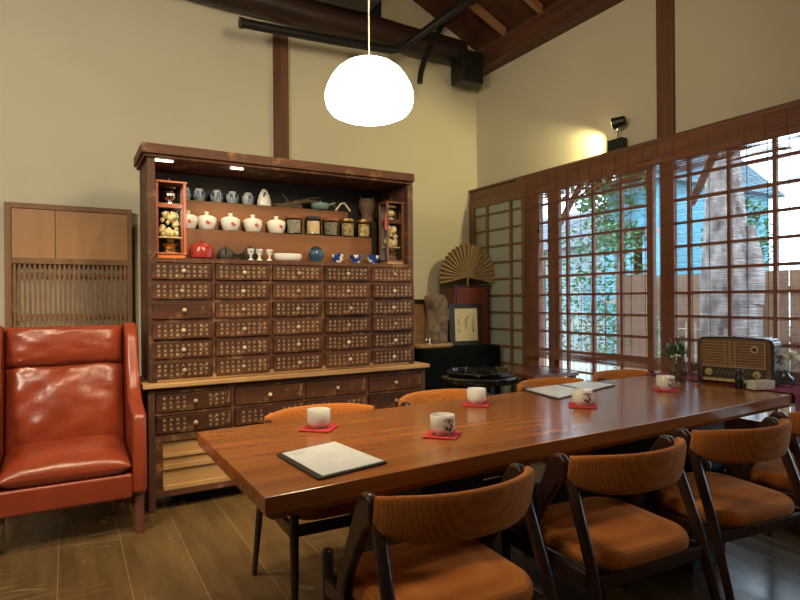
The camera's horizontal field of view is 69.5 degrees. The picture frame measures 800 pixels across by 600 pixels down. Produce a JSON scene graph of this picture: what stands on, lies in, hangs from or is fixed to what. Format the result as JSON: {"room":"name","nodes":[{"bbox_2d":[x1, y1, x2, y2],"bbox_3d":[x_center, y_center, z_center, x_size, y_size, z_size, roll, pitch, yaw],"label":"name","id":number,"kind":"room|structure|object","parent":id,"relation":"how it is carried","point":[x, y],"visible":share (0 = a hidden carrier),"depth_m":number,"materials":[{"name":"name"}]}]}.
{"room":"cafe","nodes":[
{"label":"cafe","id":0,"kind":"room"},
{"bbox_2d":[0,0,476,375],"bbox_3d":[-1.872,-1.370,4.334,6.310,5.200,0.150,-1,0,-30],"label":"wall","id":1,"kind":"structure","parent":0,"point":[83,83],"depth_m":4.33,"materials":[{"name":"beige paint"}]},
{"bbox_2d":[273,34,288,158],"bbox_3d":[-0.971,-0.503,4.749,0.123,3.450,0.045,-1,0,-30],"label":"trim","id":2,"kind":"structure","parent":1,"relation":"attached to","point":[280,43],"depth_m":4.72,"materials":[{"name":"brown wood"}]},
{"bbox_2d":[193,0,467,64],"bbox_3d":[-1.963,-2.357,4.026,5.868,0.311,0.263,-1,0,-30],"label":"beam","id":3,"kind":"structure","parent":1,"relation":"attached to","point":[319,16],"depth_m":4.78,"materials":[{"name":"brown wood"}]},
{"bbox_2d":[451,48,482,89],"bbox_3d":[0.633,-2.175,5.452,0.240,0.295,0.200,-1,0,-30],"label":"speaker","id":4,"kind":"object","parent":1,"relation":"attached to","point":[467,70],"depth_m":5.38,"materials":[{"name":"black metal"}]},
{"bbox_2d":[0,461,799,599],"bbox_3d":[-0.039,1.294,1.249,6.360,0.150,7.410,-1,0,-30],"label":"floor","id":5,"kind":"structure","parent":0,"point":[199,545],"depth_m":2.71,"materials":[{"name":"brown wood"}]},
{"bbox_2d":[4,202,132,327],"bbox_3d":[-2.244,0.296,3.946,0.757,1.875,0.036,-1,0,-30],"label":"wooden screen","id":6,"kind":"object","parent":5,"relation":"on","point":[88,236],"visible":0.52,"depth_m":3.92,"materials":[{"name":"brown wood"}]},
{"bbox_2d":[0,322,146,533],"bbox_3d":[-1.792,0.684,3.106,0.724,1.101,0.626,-1,0,-30],"label":"armchair","id":7,"kind":"object","parent":5,"relation":"on","point":[73,420],"visible":1,"depth_m":3.12,"materials":[{"name":"red leather"}]},
{"bbox_2d":[5,325,122,368],"bbox_3d":[-1.903,0.261,3.292,0.578,0.226,0.144,-1,0,-30],"label":"cushion","id":8,"kind":"object","parent":7,"relation":"on","point":[87,346],"depth_m":3.24,"materials":[{"name":"red leather"}]},
{"bbox_2d":[5,362,124,454],"bbox_3d":[-1.872,0.592,3.243,0.578,0.469,0.194,-1,0,-30],"label":"cushion","id":9,"kind":"object","parent":7,"relation":"on","point":[45,401],"depth_m":3.19,"materials":[{"name":"red leather"}]},
{"bbox_2d":[0,435,130,488],"bbox_3d":[-1.765,0.837,3.061,0.573,0.162,0.511,-1,0,-30],"label":"seat cushion","id":10,"kind":"object","parent":7,"relation":"on","point":[54,461],"depth_m":2.92,"materials":[{"name":"red leather"}]},
{"bbox_2d":[140,361,429,513],"bbox_3d":[-0.730,0.848,3.949,1.934,0.745,0.465,-1,0,-30],"label":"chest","id":11,"kind":"object","parent":5,"relation":"on","point":[176,412],"visible":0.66,"depth_m":3.51,"materials":[{"name":"brown wood"}]},
{"bbox_2d":[133,142,414,382],"bbox_3d":[-0.782,-0.216,3.925,1.828,1.386,0.460,-1,0,-30],"label":"cabinet","id":12,"kind":"object","parent":11,"relation":"on","point":[215,318],"visible":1,"depth_m":3.76,"materials":[{"name":"brown wood"}]},
{"bbox_2d":[155,179,186,257],"bbox_3d":[-1.392,-0.494,3.485,0.184,0.489,0.140,-1,0,-30],"label":"display case","id":13,"kind":"object","parent":12,"relation":"on","point":[170,196],"visible":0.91,"depth_m":3.47,"materials":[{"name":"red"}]},
{"bbox_2d":[158,202,182,209],"bbox_3d":[-1.396,-0.566,3.491,0.144,0.028,0.090,-1,0,-30],"label":"shelf","id":14,"kind":"object","parent":13,"relation":"attached to","point":[161,205],"depth_m":3.47,"materials":[{"name":"brown wood"}]},
{"bbox_2d":[186,210,197,228],"bbox_3d":[-1.340,-0.506,3.645,0.128,0.119,0.128,-1,0,-30],"label":"lidded bowl","id":15,"kind":"object","parent":12,"relation":"on","point":[191,220],"visible":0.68,"depth_m":3.61,"materials":[{"name":"white ceramic"}]},
{"bbox_2d":[192,188,205,200],"bbox_3d":[-1.313,-0.685,3.770,0.083,0.084,0.083,0,0,37],"label":"ginger jar","id":16,"kind":"object","parent":12,"relation":"on","point":[198,194],"visible":0.9,"depth_m":3.74,"materials":[{"name":"grey ceramic"}]},
{"bbox_2d":[189,240,213,258],"bbox_3d":[-1.225,-0.310,3.568,0.148,0.118,0.154,0,0,32],"label":"teapot","id":17,"kind":"object","parent":12,"relation":"on","point":[199,250],"visible":0.89,"depth_m":3.51,"materials":[{"name":"red ceramic"}]},
{"bbox_2d":[197,212,216,229],"bbox_3d":[-1.241,-0.507,3.702,0.128,0.119,0.128,-1,0,-27],"label":"lidded bowl","id":18,"kind":"object","parent":12,"relation":"on","point":[208,222],"visible":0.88,"depth_m":3.66,"materials":[{"name":"white ceramic"}]},
{"bbox_2d":[218,246,233,258],"bbox_3d":[-1.102,-0.297,3.657,0.105,0.090,0.100,0,0,29],"label":"teapot","id":19,"kind":"object","parent":12,"relation":"on","point":[225,252],"visible":0.82,"depth_m":3.62,"materials":[{"name":"ceramic"}]},
{"bbox_2d":[220,213,239,230],"bbox_3d":[-1.110,-0.508,3.777,0.128,0.119,0.128,-1,0,-33],"label":"lidded bowl","id":20,"kind":"object","parent":12,"relation":"on","point":[229,223],"visible":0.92,"depth_m":3.73,"materials":[{"name":"white ceramic"}]},
{"bbox_2d":[234,245,256,259],"bbox_3d":[-1.001,-0.305,3.751,0.141,0.105,0.107,0,0,-6],"label":"teapot","id":21,"kind":"object","parent":12,"relation":"on","point":[246,256],"visible":0.78,"depth_m":3.72,"materials":[{"name":"ceramic"}]},
{"bbox_2d":[243,247,256,259],"bbox_3d":[-0.978,-0.297,3.761,0.092,0.088,0.092,-1,0,-30],"label":"goblet","id":22,"kind":"object","parent":12,"relation":"on","point":[246,256],"depth_m":3.73,"materials":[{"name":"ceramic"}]},
{"bbox_2d":[243,215,262,231],"bbox_3d":[-0.982,-0.509,3.851,0.128,0.119,0.128,-1,0,-39],"label":"lidded bowl","id":23,"kind":"object","parent":12,"relation":"on","point":[252,224],"visible":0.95,"depth_m":3.81,"materials":[{"name":"white ceramic"}]},
{"bbox_2d":[257,189,270,205],"bbox_3d":[-0.939,-0.707,3.987,0.098,0.122,0.098,-1,0,-30],"label":"vase","id":24,"kind":"object","parent":12,"relation":"on","point":[264,199],"visible":0.91,"depth_m":3.95,"materials":[{"name":"white ceramic"}]},
{"bbox_2d":[267,216,285,232],"bbox_3d":[-0.844,-0.511,3.931,0.128,0.119,0.128,-1,0,-44],"label":"lidded bowl","id":25,"kind":"object","parent":12,"relation":"on","point":[275,225],"visible":0.94,"depth_m":3.88,"materials":[{"name":"white ceramic"}]},
{"bbox_2d":[273,253,301,260],"bbox_3d":[-0.743,-0.280,3.821,0.196,0.050,0.118,-1,0,-30],"label":"oval dish","id":26,"kind":"object","parent":12,"relation":"on","point":[277,256],"visible":0.91,"depth_m":3.77,"materials":[{"name":"white ceramic"}]},
{"bbox_2d":[286,215,301,233],"bbox_3d":[-0.736,-0.519,3.999,0.112,0.134,0.112,-1,0,-30],"label":"storage jar","id":27,"kind":"object","parent":12,"relation":"on","point":[293,222],"visible":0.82,"depth_m":3.96,"materials":[{"name":"white"}]},
{"bbox_2d":[273,194,337,207],"bbox_3d":[-0.671,-0.701,4.143,0.492,0.104,0.070,-1,0,-30],"label":"branch","id":28,"kind":"object","parent":12,"relation":"on","point":[298,203],"visible":0.94,"depth_m":4.08,"materials":[{"name":"brown wood"}]},
{"bbox_2d":[305,216,320,234],"bbox_3d":[-0.612,-0.520,4.070,0.108,0.134,0.108,-1,0,-30],"label":"storage jar","id":29,"kind":"object","parent":12,"relation":"on","point":[312,223],"visible":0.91,"depth_m":4.03,"materials":[{"name":"white"}]},
{"bbox_2d":[308,246,323,261],"bbox_3d":[-0.572,-0.314,3.931,0.108,0.114,0.108,-1,0,-30],"label":"jar","id":30,"kind":"object","parent":12,"relation":"on","point":[315,254],"visible":0.98,"depth_m":3.90,"materials":[{"name":"blue ceramic"}]},
{"bbox_2d":[323,217,338,235],"bbox_3d":[-0.496,-0.521,4.137,0.112,0.134,0.112,-1,0,-30],"label":"storage jar","id":31,"kind":"object","parent":12,"relation":"on","point":[330,224],"visible":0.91,"depth_m":4.10,"materials":[{"name":"white"}]},
{"bbox_2d":[340,218,354,236],"bbox_3d":[-0.382,-0.522,4.203,0.112,0.134,0.112,-1,0,-30],"label":"storage jar","id":32,"kind":"object","parent":12,"relation":"on","point":[347,228],"visible":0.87,"depth_m":4.16,"materials":[{"name":"gold"}]},
{"bbox_2d":[357,220,370,237],"bbox_3d":[-0.268,-0.523,4.269,0.104,0.134,0.104,-1,0,-30],"label":"storage jar","id":33,"kind":"object","parent":12,"relation":"on","point":[363,229],"visible":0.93,"depth_m":4.23,"materials":[{"name":"gold"}]},
{"bbox_2d":[358,222,376,262],"bbox_3d":[-0.248,-0.425,4.396,0.110,0.332,0.100,-1,0,-30],"label":"stand","id":34,"kind":"object","parent":12,"relation":"on","point":[373,224],"visible":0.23,"depth_m":4.37,"materials":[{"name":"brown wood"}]},
{"bbox_2d":[358,195,375,221],"bbox_3d":[-0.250,-0.693,4.395,0.132,0.201,0.132,-1,0,-30],"label":"basket","id":35,"kind":"object","parent":34,"relation":"on","point":[366,205],"visible":0.89,"depth_m":4.35,"materials":[{"name":"brown wicker"}]},
{"bbox_2d":[377,201,404,263],"bbox_3d":[-0.067,-0.503,4.250,0.169,0.484,0.140,-1,0,-30],"label":"display case","id":36,"kind":"object","parent":12,"relation":"on","point":[388,222],"visible":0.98,"depth_m":4.24,"materials":[{"name":"brown wood"}]},
{"bbox_2d":[252,403,378,599],"bbox_3d":[-0.301,0.848,2.449,0.528,0.749,0.563,-1,0,-28],"label":"dining chair","id":37,"kind":"object","parent":5,"relation":"on","point":[291,526],"visible":0.23,"depth_m":2.19,"materials":[{"name":"orange fabric"}]},
{"bbox_2d":[322,463,556,599],"bbox_3d":[0.123,0.845,1.611,0.528,0.749,0.563,-1,0,-30],"label":"dining chair","id":38,"kind":"object","parent":5,"relation":"on","point":[439,556],"visible":1,"depth_m":1.52,"materials":[{"name":"orange fabric"}]},
{"bbox_2d":[414,344,500,394],"bbox_3d":[0.447,0.811,5.220,0.886,0.798,0.513,-1,0,-30],"label":"stand","id":39,"kind":"object","parent":5,"relation":"on","point":[440,360],"visible":0.34,"depth_m":4.96,"materials":[{"name":"black wood"}]},
{"bbox_2d":[414,299,425,343],"bbox_3d":[0.165,0.203,5.140,0.180,0.420,0.140,-1,0,-30],"label":"box","id":40,"kind":"object","parent":39,"relation":"on","point":[419,306],"visible":0.34,"depth_m":5.07,"materials":[{"name":"brown wood"}]},
{"bbox_2d":[414,342,452,348],"bbox_3d":[0.283,0.394,4.999,0.380,0.035,0.150,-1,0,-30],"label":"wooden slab","id":41,"kind":"object","parent":39,"relation":"on","point":[443,344],"visible":0.82,"depth_m":4.93,"materials":[{"name":"brown wood"}]},
{"bbox_2d":[424,294,449,342],"bbox_3d":[0.316,0.160,5.056,0.254,0.417,0.157,-1,0,-30],"label":"stone","id":42,"kind":"object","parent":41,"relation":"on","point":[436,306],"visible":0.99,"depth_m":4.99,"materials":[{"name":"brown stone"}]},
{"bbox_2d":[448,303,482,345],"bbox_3d":[0.594,0.221,5.218,0.370,0.376,0.040,-1,0,-30],"label":"framed certificate","id":43,"kind":"object","parent":39,"relation":"on","point":[465,324],"visible":0.95,"depth_m":5.21,"materials":[{"name":"beige paper"}]},
{"bbox_2d":[440,285,490,343],"bbox_3d":[0.619,0.136,5.402,0.430,0.545,0.220,-1,0,-30],"label":"chest","id":44,"kind":"object","parent":39,"relation":"on","point":[455,294],"visible":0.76,"depth_m":5.33,"materials":[{"name":"brown wood"}]},
{"bbox_2d":[439,243,494,284],"bbox_3d":[0.630,-0.335,5.386,0.541,0.393,0.026,0,0,-4],"label":"fan","id":45,"kind":"object","parent":44,"relation":"on","point":[463,261],"visible":0.95,"depth_m":5.38,"materials":[{"name":"beige paper"}]},
{"bbox_2d":[398,389,528,556],"bbox_3d":[0.259,0.843,2.847,0.528,0.749,0.563,-1,0,-30],"label":"dining chair","id":46,"kind":"object","parent":5,"relation":"on","point":[438,395],"visible":0.19,"depth_m":2.95,"materials":[{"name":"orange fabric"}]},
{"bbox_2d":[440,372,517,388],"bbox_3d":[0.592,0.885,4.310,0.580,0.650,0.580,-1,0,-30],"label":"round table","id":47,"kind":"object","parent":5,"relation":"on","point":[486,383],"visible":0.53,"depth_m":4.08,"materials":[{"name":"black paint"}]},
{"bbox_2d":[446,367,511,377],"bbox_3d":[0.589,0.543,4.310,0.490,0.032,0.490,-1,0,-30],"label":"lacquer tray","id":48,"kind":"object","parent":47,"relation":"on","point":[501,372],"visible":0.97,"depth_m":4.34,"materials":[{"name":"black wood"}]},
{"bbox_2d":[197,375,794,599],"bbox_3d":[0.747,0.846,2.609,3.081,0.730,0.857,-1,0,-32],"label":"dining table","id":49,"kind":"object","parent":5,"relation":"on","point":[523,427],"visible":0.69,"depth_m":2.11,"materials":[{"name":"brown wood"}]},
{"bbox_2d":[298,424,337,432],"bbox_3d":[-0.308,0.486,2.193,0.120,0.005,0.120,0,0,11],"label":"coaster","id":50,"kind":"object","parent":49,"relation":"on","point":[330,427],"visible":0.74,"depth_m":2.16,"materials":[{"name":"red fabric"}]},
{"bbox_2d":[307,407,330,428],"bbox_3d":[-0.309,0.449,2.193,0.089,0.069,0.089,0,0,24],"label":"tea cup","id":51,"kind":"object","parent":50,"relation":"on","point":[317,417],"visible":1,"depth_m":2.16,"materials":[{"name":"white ceramic"}]},
{"bbox_2d":[276,441,386,479],"bbox_3d":[-0.222,0.484,1.768,0.237,0.008,0.337,-1,0,-36],"label":"menu","id":52,"kind":"object","parent":49,"relation":"on","point":[329,459],"visible":1,"depth_m":1.74,"materials":[{"name":"grey paper"}]},
{"bbox_2d":[422,429,461,439],"bbox_3d":[0.153,0.482,2.070,0.120,0.005,0.120,0,0,17],"label":"coaster","id":53,"kind":"object","parent":49,"relation":"on","point":[454,435],"visible":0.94,"depth_m":2.04,"materials":[{"name":"red fabric"}]},
{"bbox_2d":[430,412,454,435],"bbox_3d":[0.153,0.445,2.070,0.089,0.069,0.090,-1,0,-44],"label":"tea cup","id":54,"kind":"object","parent":53,"relation":"on","point":[441,423],"visible":1,"depth_m":2.04,"materials":[{"name":"white ceramic"}]},
{"bbox_2d":[462,401,490,406],"bbox_3d":[0.353,0.480,2.661,0.120,0.005,0.120,0,0,14],"label":"coaster","id":55,"kind":"object","parent":49,"relation":"on","point":[466,403],"visible":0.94,"depth_m":2.63,"materials":[{"name":"red fabric"}]},
{"bbox_2d":[467,387,485,404],"bbox_3d":[0.353,0.443,2.661,0.089,0.069,0.089,0,0,24],"label":"tea cup","id":56,"kind":"object","parent":55,"relation":"on","point":[475,395],"visible":1,"depth_m":2.63,"materials":[{"name":"white ceramic"}]},
{"bbox_2d":[522,385,573,399],"bbox_3d":[0.815,0.474,2.991,0.326,0.008,0.330,-1,0,-30],"label":"menu","id":57,"kind":"object","parent":49,"relation":"on","point":[557,392],"visible":0.9,"depth_m":2.97,"materials":[{"name":"grey paper"}]},
{"bbox_2d":[568,402,597,408],"bbox_3d":[0.823,0.476,2.603,0.120,0.005,0.120,0,0,14],"label":"coaster","id":58,"kind":"object","parent":49,"relation":"on","point":[571,404],"visible":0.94,"depth_m":2.57,"materials":[{"name":"red fabric"}]},
{"bbox_2d":[572,388,592,405],"bbox_3d":[0.823,0.439,2.603,0.089,0.069,0.090,-1,0,-30],"label":"tea cup","id":59,"kind":"object","parent":58,"relation":"on","point":[580,396],"visible":1,"depth_m":2.57,"materials":[{"name":"white ceramic"}]},
{"bbox_2d":[558,381,614,390],"bbox_3d":[1.038,0.472,3.172,0.280,0.008,0.260,-1,0,-30],"label":"menu","id":60,"kind":"object","parent":49,"relation":"on","point":[594,386],"visible":0.87,"depth_m":3.17,"materials":[{"name":"grey paper"}]},
{"bbox_2d":[651,387,679,391],"bbox_3d":[1.395,0.471,3.032,0.120,0.005,0.120,0,0,14],"label":"coaster","id":61,"kind":"object","parent":49,"relation":"on","point":[657,389],"visible":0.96,"depth_m":2.99,"materials":[{"name":"red fabric"}]},
{"bbox_2d":[656,375,674,389],"bbox_3d":[1.395,0.434,3.031,0.089,0.069,0.090,-1,0,-30],"label":"tea cup","id":62,"kind":"object","parent":61,"relation":"on","point":[664,382],"visible":1,"depth_m":3.00,"materials":[{"name":"white ceramic"}]},
{"bbox_2d":[644,371,799,440],"bbox_3d":[1.882,0.582,3.331,0.340,0.237,0.903,-1,0,-30],"label":"table runner","id":63,"kind":"object","parent":49,"relation":"on","point":[794,389],"visible":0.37,"depth_m":3.05,"materials":[{"name":"red fabric"}]},
{"bbox_2d":[661,338,690,377],"bbox_3d":[1.669,0.346,3.495,0.194,0.235,0.190,-1,0,-30],"label":"potted plant","id":64,"kind":"object","parent":63,"relation":"on","point":[679,371],"visible":0.94,"depth_m":3.46,"materials":[{"name":"green plant"}]},
{"bbox_2d":[698,335,781,385],"bbox_3d":[1.881,0.332,3.215,0.161,0.262,0.384,-1,0,-42],"label":"radio","id":65,"kind":"object","parent":63,"relation":"on","point":[758,357],"visible":0.87,"depth_m":3.16,"materials":[{"name":"brown wood"}]},
{"bbox_2d":[702,340,766,369],"bbox_3d":[1.831,0.300,3.174,0.009,0.146,0.325,-1,0,-42],"label":"grille","id":66,"kind":"object","parent":65,"relation":"attached to","point":[716,354],"depth_m":3.16,"materials":[{"name":"brown fabric"}]},
{"bbox_2d":[746,379,774,389],"bbox_3d":[1.884,0.442,3.015,0.124,0.045,0.061,0,0,-11],"label":"box","id":67,"kind":"object","parent":63,"relation":"on","point":[758,384],"visible":1,"depth_m":2.99,"materials":[{"name":"beige"}]},
{"bbox_2d":[780,351,799,385],"bbox_3d":[2.094,0.367,3.108,0.167,0.189,0.090,0,0,41],"label":"flower vase","id":68,"kind":"object","parent":63,"relation":"on","point":[793,354],"visible":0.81,"depth_m":3.10,"materials":[{"name":"white"}]},
{"bbox_2d":[735,368,743,388],"bbox_3d":[1.782,0.411,3.030,0.042,0.107,0.042,-1,0,-30],"label":"sauce bottle","id":69,"kind":"object","parent":49,"relation":"on","point":[739,379],"visible":1,"depth_m":3.02,"materials":[{"name":"black glass"}]},
{"bbox_2d":[487,365,578,463],"bbox_3d":[1.041,0.880,4.592,0.460,0.650,0.580,-1,0,-30],"label":"side table","id":70,"kind":"object","parent":5,"relation":"on","point":[527,372],"visible":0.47,"depth_m":4.47,"materials":[{"name":"brown wood"}]},
{"bbox_2d":[517,377,592,463],"bbox_3d":[0.919,0.837,3.263,0.528,0.749,0.563,-1,0,-30],"label":"dining chair","id":71,"kind":"object","parent":5,"relation":"on","point":[546,381],"visible":0.08,"depth_m":3.40,"materials":[{"name":"orange fabric"}]},
{"bbox_2d":[501,435,720,599],"bbox_3d":[0.715,0.840,1.952,0.528,0.749,0.563,-1,0,-27],"label":"dining chair","id":72,"kind":"object","parent":5,"relation":"on","point":[602,533],"visible":0.94,"depth_m":1.82,"materials":[{"name":"orange fabric"}]},
{"bbox_2d":[592,369,655,381],"bbox_3d":[1.458,0.832,3.608,0.528,0.749,0.563,-1,0,-30],"label":"dining chair","id":73,"kind":"object","parent":5,"relation":"on","point":[605,375],"visible":0.18,"depth_m":3.78,"materials":[{"name":"orange fabric"}]},
{"bbox_2d":[622,417,799,599],"bbox_3d":[1.269,0.835,2.266,0.528,0.749,0.563,-1,0,-23],"label":"dining chair","id":74,"kind":"object","parent":5,"relation":"on","point":[747,509],"visible":0.83,"depth_m":2.10,"materials":[{"name":"orange fabric"}]},
{"bbox_2d":[725,411,799,535],"bbox_3d":[1.812,0.830,2.596,0.528,0.749,0.563,-1,0,-30],"label":"dining chair","id":75,"kind":"object","parent":5,"relation":"on","point":[772,473],"visible":0.33,"depth_m":2.48,"materials":[{"name":"orange fabric"}]},
{"bbox_2d":[413,0,558,50],"bbox_3d":[-0.113,-3.167,1.106,6.460,1.526,7.410,-1,0,-30],"label":"ceiling","id":76,"kind":"structure","parent":0,"point":[466,25],"depth_m":5.33,"materials":[{"name":"brown wood"}]},
{"bbox_2d":[322,0,380,12],"bbox_3d":[-0.358,-2.853,4.248,0.570,1.100,0.600,-1,0,-30],"label":"beam","id":77,"kind":"structure","parent":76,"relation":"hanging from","point":[361,5],"depth_m":4.48,"materials":[{"name":"brown wood"}]},
{"bbox_2d":[238,0,478,53],"bbox_3d":[-0.261,-2.296,4.630,2.020,0.639,0.301,0,0,-20],"label":"pipe","id":78,"kind":"object","parent":76,"relation":"hanging from","point":[243,23],"visible":1,"depth_m":4.62,"materials":[{"name":"black metal"}]},
{"bbox_2d":[325,0,413,125],"bbox_3d":[-0.124,-2.146,2.129,0.326,2.956,0.326,-1,0,-30],"label":"pendant lamp","id":79,"kind":"object","parent":76,"relation":"hanging from","point":[366,90],"visible":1,"depth_m":2.02,"materials":[{"name":"white glass"}]},
{"bbox_2d":[417,5,453,83],"bbox_3d":[0.324,-2.210,4.978,0.477,0.787,0.065,-1,0,-42],"label":"pipe","id":80,"kind":"object","parent":76,"relation":"hanging from","point":[439,29],"visible":0.69,"depth_m":4.88,"materials":[{"name":"black metal"}]},
{"bbox_2d":[476,0,799,506],"bbox_3d":[2.640,-0.705,2.686,0.150,4.000,7.210,-1,0,-30],"label":"wall","id":81,"kind":"structure","parent":0,"point":[554,104],"depth_m":4.21,"materials":[{"name":"beige paint"}]},
{"bbox_2d":[469,2,505,35],"bbox_3d":[-0.367,-3.064,4.431,3.000,1.398,0.045,-1,0,-30],"label":"trim","id":82,"kind":"structure","parent":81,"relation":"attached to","point":[478,9],"depth_m":5.07,"materials":[{"name":"brown wood"}]},
{"bbox_2d":[469,189,528,393],"bbox_3d":[0.908,0.090,5.381,0.040,2.130,0.795,-1,0,-30],"label":"shoji screen","id":83,"kind":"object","parent":81,"relation":"in","point":[497,223],"depth_m":5.26,"materials":[{"name":"beige paper"}]},
{"bbox_2d":[524,0,542,13],"bbox_3d":[-0.138,-3.066,4.033,3.000,1.398,0.045,-1,0,-30],"label":"trim","id":84,"kind":"structure","parent":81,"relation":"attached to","point":[536,5],"depth_m":4.74,"materials":[{"name":"brown wood"}]},
{"bbox_2d":[528,188,543,366],"bbox_3d":[1.963,0.064,3.822,0.220,2.270,4.060,-1,0,-30],"label":"trim","id":85,"kind":"structure","parent":81,"relation":"attached to","point":[535,361],"depth_m":4.97,"materials":[{"name":"brown wood"}]},
{"bbox_2d":[476,0,623,76],"bbox_3d":[2.510,-2.304,2.617,0.160,0.200,7.210,-1,0,-30],"label":"trim","id":86,"kind":"structure","parent":81,"relation":"attached to","point":[561,16],"depth_m":4.83,"materials":[{"name":"brown wood"}]},
{"bbox_2d":[541,186,562,367],"bbox_3d":[1.264,0.053,4.894,0.036,2.100,0.265,-1,0,-30],"label":"window","id":87,"kind":"structure","parent":81,"relation":"in","point":[558,363],"depth_m":4.79,"materials":[{"name":"brown wood"}]},
{"bbox_2d":[547,160,656,376],"bbox_3d":[1.512,0.052,4.423,0.036,2.100,1.003,-1,0,-30],"label":"window","id":88,"kind":"structure","parent":81,"relation":"in","point":[650,290],"depth_m":4.43,"materials":[{"name":"brown wood"}]},
{"bbox_2d":[468,99,799,201],"bbox_3d":[2.505,-1.034,2.667,0.120,0.120,7.110,-1,0,-30],"label":"trim","id":89,"kind":"structure","parent":81,"relation":"attached to","point":[509,185],"depth_m":4.14,"materials":[{"name":"brown wood"}]},
{"bbox_2d":[607,116,626,151],"bbox_3d":[1.574,-1.209,4.203,0.114,0.238,0.159,-1,0,-30],"label":"spotlight","id":90,"kind":"object","parent":89,"relation":"on","point":[616,122],"visible":0.91,"depth_m":4.17,"materials":[{"name":"black metal"}]},
{"bbox_2d":[656,0,675,137],"bbox_3d":[1.813,-1.655,3.935,0.040,1.130,0.125,-1,0,-30],"label":"trim","id":91,"kind":"structure","parent":81,"relation":"attached to","point":[665,9],"depth_m":3.92,"materials":[{"name":"brown wood"}]},
{"bbox_2d":[660,125,799,492],"bbox_3d":[2.109,0.048,3.390,0.036,2.100,1.265,-1,0,-30],"label":"window","id":92,"kind":"structure","parent":81,"relation":"in","point":[739,423],"depth_m":3.60,"materials":[{"name":"brown wood"}]},
{"bbox_2d":[516,102,799,384],"bbox_3d":[1.958,-0.291,3.503,0.036,1.560,3.670,-1,0,-30],"label":"bamboo blind","id":93,"kind":"object","parent":92,"relation":"attached to","point":[618,304],"visible":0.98,"depth_m":3.85,"materials":[{"name":"brown wood"}]},
{"label":"outside","id":94,"kind":"structure","parent":0,"visible":0},
{"bbox_2d":[546,329,790,411],"bbox_3d":[12.616,1.375,11.893,26.280,0.150,36.000,-1,0,-30],"label":"ground","id":95,"kind":"structure","parent":94,"point":[576,364],"depth_m":11.89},
{"bbox_2d":[543,211,607,352],"bbox_3d":[5.766,-0.650,17.010,5.000,4.000,6.300,-1,0,-30],"label":"house","id":96,"kind":"structure","parent":95,"relation":"on","point":[574,306],"depth_m":15.04,"materials":[{"name":"grey paint"}]},
{"bbox_2d":[546,217,646,381],"bbox_3d":[2.673,0.103,8.006,1.525,2.589,1.538,-1,0,-30],"label":"bush","id":97,"kind":"object","parent":95,"relation":"on","point":[600,239],"visible":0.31,"depth_m":7.87,"materials":[{"name":"green plant"}]},
{"bbox_2d":[571,166,658,229],"bbox_3d":[4.670,-1.091,12.303,2.015,4.923,2.404,-1,0,-30],"label":"tree","id":98,"kind":"object","parent":95,"relation":"on","point":[634,193],"visible":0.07,"depth_m":12.06,"materials":[{"name":"green plant"}]},
{"bbox_2d":[591,219,646,282],"bbox_3d":[3.643,0.010,9.636,0.909,2.742,1.035,-1,0,-30],"label":"tree","id":99,"kind":"object","parent":95,"relation":"on","point":[625,226],"visible":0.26,"depth_m":9.56,"materials":[{"name":"green plant"}]},
{"bbox_2d":[546,318,699,380],"bbox_3d":[2.919,0.834,8.983,0.046,1.100,3.950,-1,0,-30],"label":"lattice fence","id":100,"kind":"object","parent":95,"relation":"on","point":[695,323],"visible":0.08,"depth_m":8.77,"materials":[{"name":"beige wood"}]},
{"bbox_2d":[598,311,660,372],"bbox_3d":[2.694,0.673,6.559,0.854,1.451,0.835,-1,0,-30],"label":"bush","id":101,"kind":"object","parent":95,"relation":"on","point":[611,324],"visible":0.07,"depth_m":6.57,"materials":[{"name":"green plant"}]},
{"bbox_2d":[616,275,647,370],"bbox_3d":[2.519,0.561,6.277,0.030,1.660,0.380,-1,0,-30],"label":"gate","id":102,"kind":"object","parent":95,"relation":"on","point":[636,321],"visible":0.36,"depth_m":6.21,"materials":[{"name":"wood"}]},
{"bbox_2d":[601,157,783,363],"bbox_3d":[6.463,-0.950,12.795,4.500,4.600,1.700,-1,0,-30],"label":"house","id":103,"kind":"structure","parent":95,"relation":"on","point":[683,255],"depth_m":11.85,"materials":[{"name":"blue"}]},
{"bbox_2d":[656,270,799,415],"bbox_3d":[4.532,0.499,6.452,0.132,1.750,4.130,-1,0,-30],"label":"fence","id":104,"kind":"object","parent":95,"relation":"on","point":[786,411],"visible":0.05,"depth_m":6.71,"materials":[{"name":"brown wood"}]},
{"bbox_2d":[700,150,767,420],"bbox_3d":[3.731,-1.119,6.521,0.721,5.000,0.720,-1,0,-30],"label":"tree","id":105,"kind":"object","parent":95,"relation":"on","point":[760,416],"visible":0.2,"depth_m":6.38,"materials":[{"name":"grey plant"}]},
{"bbox_2d":[695,196,772,261],"bbox_3d":[6.074,-0.326,10.409,1.675,3.376,1.185,-1,0,-30],"label":"tree","id":106,"kind":"object","parent":95,"relation":"on","point":[746,200],"visible":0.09,"depth_m":10.29,"materials":[{"name":"green plant"}]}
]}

